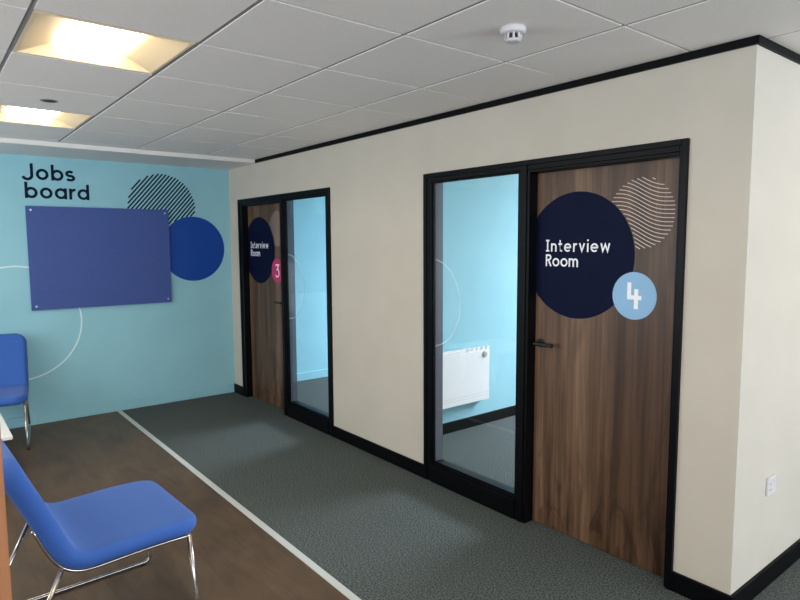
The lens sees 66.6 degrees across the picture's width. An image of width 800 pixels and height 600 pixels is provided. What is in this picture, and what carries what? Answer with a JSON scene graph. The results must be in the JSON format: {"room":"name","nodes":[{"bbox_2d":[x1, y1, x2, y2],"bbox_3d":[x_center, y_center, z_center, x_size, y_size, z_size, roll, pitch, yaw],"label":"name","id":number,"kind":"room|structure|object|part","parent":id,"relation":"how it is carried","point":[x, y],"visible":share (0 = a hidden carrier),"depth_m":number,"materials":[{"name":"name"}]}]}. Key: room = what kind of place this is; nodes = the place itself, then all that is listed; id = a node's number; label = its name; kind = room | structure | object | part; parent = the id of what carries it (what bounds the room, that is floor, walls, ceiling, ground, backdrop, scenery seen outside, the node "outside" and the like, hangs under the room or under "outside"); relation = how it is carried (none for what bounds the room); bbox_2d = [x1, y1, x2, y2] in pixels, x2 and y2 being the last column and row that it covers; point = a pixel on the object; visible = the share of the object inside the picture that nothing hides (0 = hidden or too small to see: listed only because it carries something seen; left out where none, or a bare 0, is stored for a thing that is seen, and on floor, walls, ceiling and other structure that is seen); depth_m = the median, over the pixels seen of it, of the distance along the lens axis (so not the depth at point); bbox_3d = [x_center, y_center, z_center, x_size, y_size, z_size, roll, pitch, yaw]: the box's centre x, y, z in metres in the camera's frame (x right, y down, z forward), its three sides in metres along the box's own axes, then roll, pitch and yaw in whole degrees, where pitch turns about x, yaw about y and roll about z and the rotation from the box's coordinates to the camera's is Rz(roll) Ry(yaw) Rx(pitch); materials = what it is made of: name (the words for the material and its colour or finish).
{"room":"employment office waiting area","nodes":[
{"label":"employment office waiting area","id":0,"kind":"room"},
{"bbox_2d":[0,153,327,418],"bbox_3d":[-2.578,-0.171,6.150,8.600,2.700,0.100,-5,7,-38],"label":"wall","id":1,"kind":"structure","parent":0,"point":[185,343],"depth_m":6.04,"materials":[{"name":"blue paint"}]},
{"bbox_2d":[0,266,81,379],"bbox_3d":[-3.419,0.215,5.444,1.042,1.042,0.001,-5,7,-38],"label":"wall decal","id":2,"kind":"object","parent":1,"relation":"attached to","point":[5,266],"depth_m":5.68,"materials":[{"name":"white paint"}]},
{"bbox_2d":[22,163,89,199],"bbox_3d":[-3.137,-1.077,5.553,0.540,0.308,0.002,-5,7,-38],"label":"lettering","id":3,"kind":"object","parent":1,"relation":"attached to","point":[53,171],"depth_m":5.53,"materials":[{"name":"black plastic"}]},
{"bbox_2d":[25,206,171,310],"bbox_3d":[-2.838,-0.409,5.832,1.244,0.937,0.034,-5,7,-38],"label":"notice board","id":4,"kind":"object","parent":1,"relation":"attached to","point":[79,257],"visible":1,"depth_m":5.78,"materials":[{"name":"blue fabric"}]},
{"bbox_2d":[4,383,233,428],"bbox_3d":[-3.869,1.138,5.157,5.184,0.095,0.016,-5,7,-38],"label":"baseboard","id":5,"kind":"structure","parent":1,"relation":"attached to","point":[35,419],"depth_m":6.00,"materials":[{"name":"blue paint"}]},
{"bbox_2d":[0,138,254,169],"bbox_3d":[-3.669,-1.277,4.674,5.200,0.127,0.676,-5,7,-38],"label":"bulkhead","id":6,"kind":"object","parent":1,"relation":"attached to","point":[7,145],"visible":0.71,"depth_m":5.44,"materials":[{"name":"white paint"}]},
{"bbox_2d":[127,174,194,223],"bbox_3d":[-2.403,-0.938,6.155,0.678,0.673,0.001,-5,7,-38],"label":"wall decal","id":7,"kind":"object","parent":1,"relation":"attached to","point":[164,176],"depth_m":6.15,"materials":[{"name":"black plastic"}]},
{"bbox_2d":[169,217,223,280],"bbox_3d":[-2.165,-0.536,6.383,0.670,0.670,0.001,-5,7,-38],"label":"wall decal","id":8,"kind":"object","parent":1,"relation":"attached to","point":[196,245],"depth_m":6.39,"materials":[{"name":"blue paint"}]},
{"bbox_2d":[297,369,327,381],"bbox_3d":[-0.473,0.865,7.859,3.320,0.095,0.016,-5,7,-38],"label":"baseboard","id":9,"kind":"structure","parent":1,"relation":"attached to","point":[319,373],"depth_m":7.38,"materials":[{"name":"blue paint"}]},
{"bbox_2d":[0,0,799,159],"bbox_3d":[0.520,-1.039,1.793,9.668,0.080,10.424,-5,7,-38],"label":"ceiling","id":10,"kind":"structure","parent":0,"point":[259,78],"depth_m":2.75,"materials":[{"name":"tile"}]},
{"bbox_2d":[0,104,93,128],"bbox_3d":[-2.377,-1.222,3.960,0.579,0.065,0.576,-5,7,-38],"label":"ceiling light","id":11,"kind":"object","parent":10,"relation":"attached to","point":[8,113],"visible":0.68,"depth_m":4.10,"materials":[{"name":"beige plastic"}]},
{"bbox_2d":[5,106,59,118],"bbox_3d":[-2.377,-1.236,3.959,0.279,0.008,0.456,-5,7,-38],"label":"diffuser","id":12,"kind":"object","parent":11,"relation":"attached to","point":[13,112],"depth_m":4.05,"materials":[{"name":"white plastic"}]},
{"bbox_2d":[40,99,57,102],"bbox_3d":[-2.022,-1.145,3.505,0.092,0.005,0.092,-5,7,-38],"label":"ceiling sensor","id":13,"kind":"object","parent":10,"relation":"attached to","point":[42,100],"visible":1,"depth_m":3.49,"materials":[{"name":"grey plastic"}]},
{"bbox_2d":[13,10,195,73],"bbox_3d":[-1.253,-1.095,2.560,0.579,0.065,0.576,-5,7,-38],"label":"ceiling light","id":14,"kind":"object","parent":10,"relation":"attached to","point":[45,34],"visible":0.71,"depth_m":2.62,"materials":[{"name":"beige plastic"}]},
{"bbox_2d":[55,20,145,55],"bbox_3d":[-1.253,-1.109,2.559,0.279,0.008,0.456,-5,7,-38],"label":"diffuser","id":15,"kind":"object","parent":14,"relation":"attached to","point":[75,36],"depth_m":2.59,"materials":[{"name":"white plastic"}]},
{"bbox_2d":[500,24,525,43],"bbox_3d":[0.438,-1.024,2.354,0.098,0.055,0.098,-5,7,-38],"label":"smoke detector","id":16,"kind":"object","parent":10,"relation":"attached to","point":[512,33],"visible":1,"depth_m":2.33,"materials":[{"name":"grey plastic"}]},
{"bbox_2d":[3,377,799,599],"bbox_3d":[0.520,1.473,2.422,8.600,0.101,9.800,-5,7,-38],"label":"floor","id":17,"kind":"structure","parent":0,"point":[383,530],"depth_m":3.62,"materials":[{"name":"grey carpet"}]},
{"bbox_2d":[0,430,11,599],"bbox_3d":[-1.547,0.831,1.604,0.845,1.352,0.410,-5,7,-38],"label":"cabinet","id":18,"kind":"object","parent":17,"relation":"on","point":[5,578],"visible":1,"depth_m":1.69,"materials":[{"name":"orange wood"}]},
{"bbox_2d":[0,413,12,440],"bbox_3d":[-3.077,1.087,4.024,0.820,0.400,0.720,-5,7,-38],"label":"coffee table","id":19,"kind":"object","parent":17,"relation":"on","point":[6,434],"visible":1,"depth_m":4.07,"materials":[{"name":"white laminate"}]},
{"bbox_2d":[0,333,30,449],"bbox_3d":[-3.411,0.763,4.973,0.644,0.869,0.748,-3,6,-30],"label":"chair","id":20,"kind":"object","parent":17,"relation":"on","point":[14,378],"visible":1,"depth_m":5.22,"materials":[{"name":"blue fabric"}]},
{"bbox_3d":[-3.158,0.977,5.155,0.024,0.402,0.713,-3,6,-30],"label":"sled leg","id":21,"kind":"part","parent":20,"relation":"part of","materials":[{"name":"silver metal"}]},
{"bbox_2d":[1,439,198,599],"bbox_3d":[-1.352,0.972,2.669,0.748,0.869,0.644,-5,7,-41],"label":"chair","id":22,"kind":"object","parent":17,"relation":"on","point":[94,530],"visible":0.97,"depth_m":2.57,"materials":[{"name":"blue fabric"}]},
{"bbox_3d":[-1.555,1.182,2.908,0.713,0.402,0.024,-5,7,-41],"label":"sled leg","id":23,"kind":"part","parent":22,"relation":"part of","materials":[{"name":"silver metal"}]},
{"bbox_3d":[-1.142,0.947,2.457,0.596,0.225,0.014,-5,7,-41],"label":"seat rail","id":24,"kind":"part","parent":22,"relation":"part of","materials":[{"name":"silver metal"}]},
{"bbox_3d":[-1.162,1.223,2.460,0.713,0.402,0.024,-5,7,-41],"label":"sled leg","id":25,"kind":"part","parent":22,"relation":"part of","materials":[{"name":"silver metal"}]},
{"bbox_2d":[117,410,360,599],"bbox_3d":[0.273,1.451,2.222,0.040,0.025,9.800,-5,7,-38],"label":"threshold","id":26,"kind":"object","parent":17,"relation":"on","point":[276,536],"visible":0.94,"depth_m":3.61,"materials":[{"name":"grey metal"}]},
{"bbox_2d":[443,174,518,422],"bbox_3d":[1.102,-0.178,5.773,3.320,2.550,0.100,-5,7,-38],"label":"wall","id":27,"kind":"structure","parent":0,"point":[480,216],"depth_m":5.42,"materials":[{"name":"blue paint"}]},
{"bbox_2d":[443,345,489,408],"bbox_3d":[0.496,0.669,5.247,0.734,0.478,0.085,-4,7,-37],"label":"radiator","id":28,"kind":"object","parent":27,"relation":"attached to","point":[465,371],"visible":0.8,"depth_m":5.26,"materials":[{"name":"white metal"}]},
{"bbox_2d":[443,405,514,434],"bbox_3d":[1.144,1.048,5.844,3.320,0.095,0.016,-5,7,-38],"label":"baseboard","id":29,"kind":"structure","parent":27,"relation":"attached to","point":[449,427],"depth_m":5.48,"materials":[{"name":"black"}]},
{"bbox_2d":[228,45,764,594],"bbox_3d":[-0.166,-0.065,4.643,0.080,2.550,5.271,-5,7,-38],"label":"wall partition","id":30,"kind":"structure","parent":0,"point":[375,182],"depth_m":3.04,"materials":[{"name":"beige paint"}]},
{"bbox_2d":[237,187,333,436],"bbox_3d":[-1.097,0.053,5.827,0.118,2.100,1.797,-5,7,-38],"label":"door","id":31,"kind":"structure","parent":30,"relation":"in","point":[261,220],"depth_m":6.13,"materials":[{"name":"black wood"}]},
{"bbox_2d":[284,195,328,434],"bbox_3d":[-0.809,0.112,5.463,0.110,2.049,0.735,-5,7,-38],"label":"window","id":32,"kind":"structure","parent":31,"relation":"attached to","point":[318,419],"depth_m":5.71,"materials":[{"name":"black"}]},
{"bbox_2d":[234,383,799,599],"bbox_3d":[1.135,1.054,5.779,3.416,0.095,5.287,-5,7,-38],"label":"baseboard","id":33,"kind":"structure","parent":30,"relation":"attached to","point":[685,586],"depth_m":2.96,"materials":[{"name":"black"}]},
{"bbox_2d":[255,34,799,162],"bbox_3d":[1.334,-1.317,5.292,3.412,0.034,4.607,-5,7,-38],"label":"trim","id":34,"kind":"structure","parent":30,"relation":"attached to","point":[760,40],"depth_m":3.06,"materials":[{"name":"black"}]},
{"bbox_2d":[423,138,689,590],"bbox_3d":[0.762,0.264,3.510,0.118,2.100,1.785,-5,7,-38],"label":"door","id":35,"kind":"structure","parent":30,"relation":"in","point":[602,233],"depth_m":3.18,"materials":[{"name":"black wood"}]},
{"bbox_2d":[431,172,518,518],"bbox_3d":[0.482,0.258,3.856,0.110,2.049,0.753,-5,7,-38],"label":"window","id":36,"kind":"structure","parent":35,"relation":"attached to","point":[497,496],"depth_m":4.08,"materials":[{"name":"black"}]},
{"bbox_3d":[0.811,0.250,3.424,0.060,0.052,0.141,-5,7,-38],"label":"handle","id":37,"kind":"part","parent":35,"relation":"part of","materials":[{"name":"black metal"}]},
{"bbox_2d":[738,48,799,588],"bbox_3d":[2.776,0.011,3.688,3.320,2.550,0.100,-5,7,-38],"label":"wall","id":38,"kind":"structure","parent":0,"point":[770,524],"depth_m":2.77,"materials":[{"name":"beige paint"}]},
{"bbox_2d":[765,474,775,495],"bbox_3d":[1.750,0.872,2.868,0.092,0.086,0.015,-5,7,-38],"label":"wall socket","id":39,"kind":"object","parent":38,"relation":"attached to","point":[771,480],"visible":1,"depth_m":2.85,"materials":[{"name":"grey plastic"}]}
]}

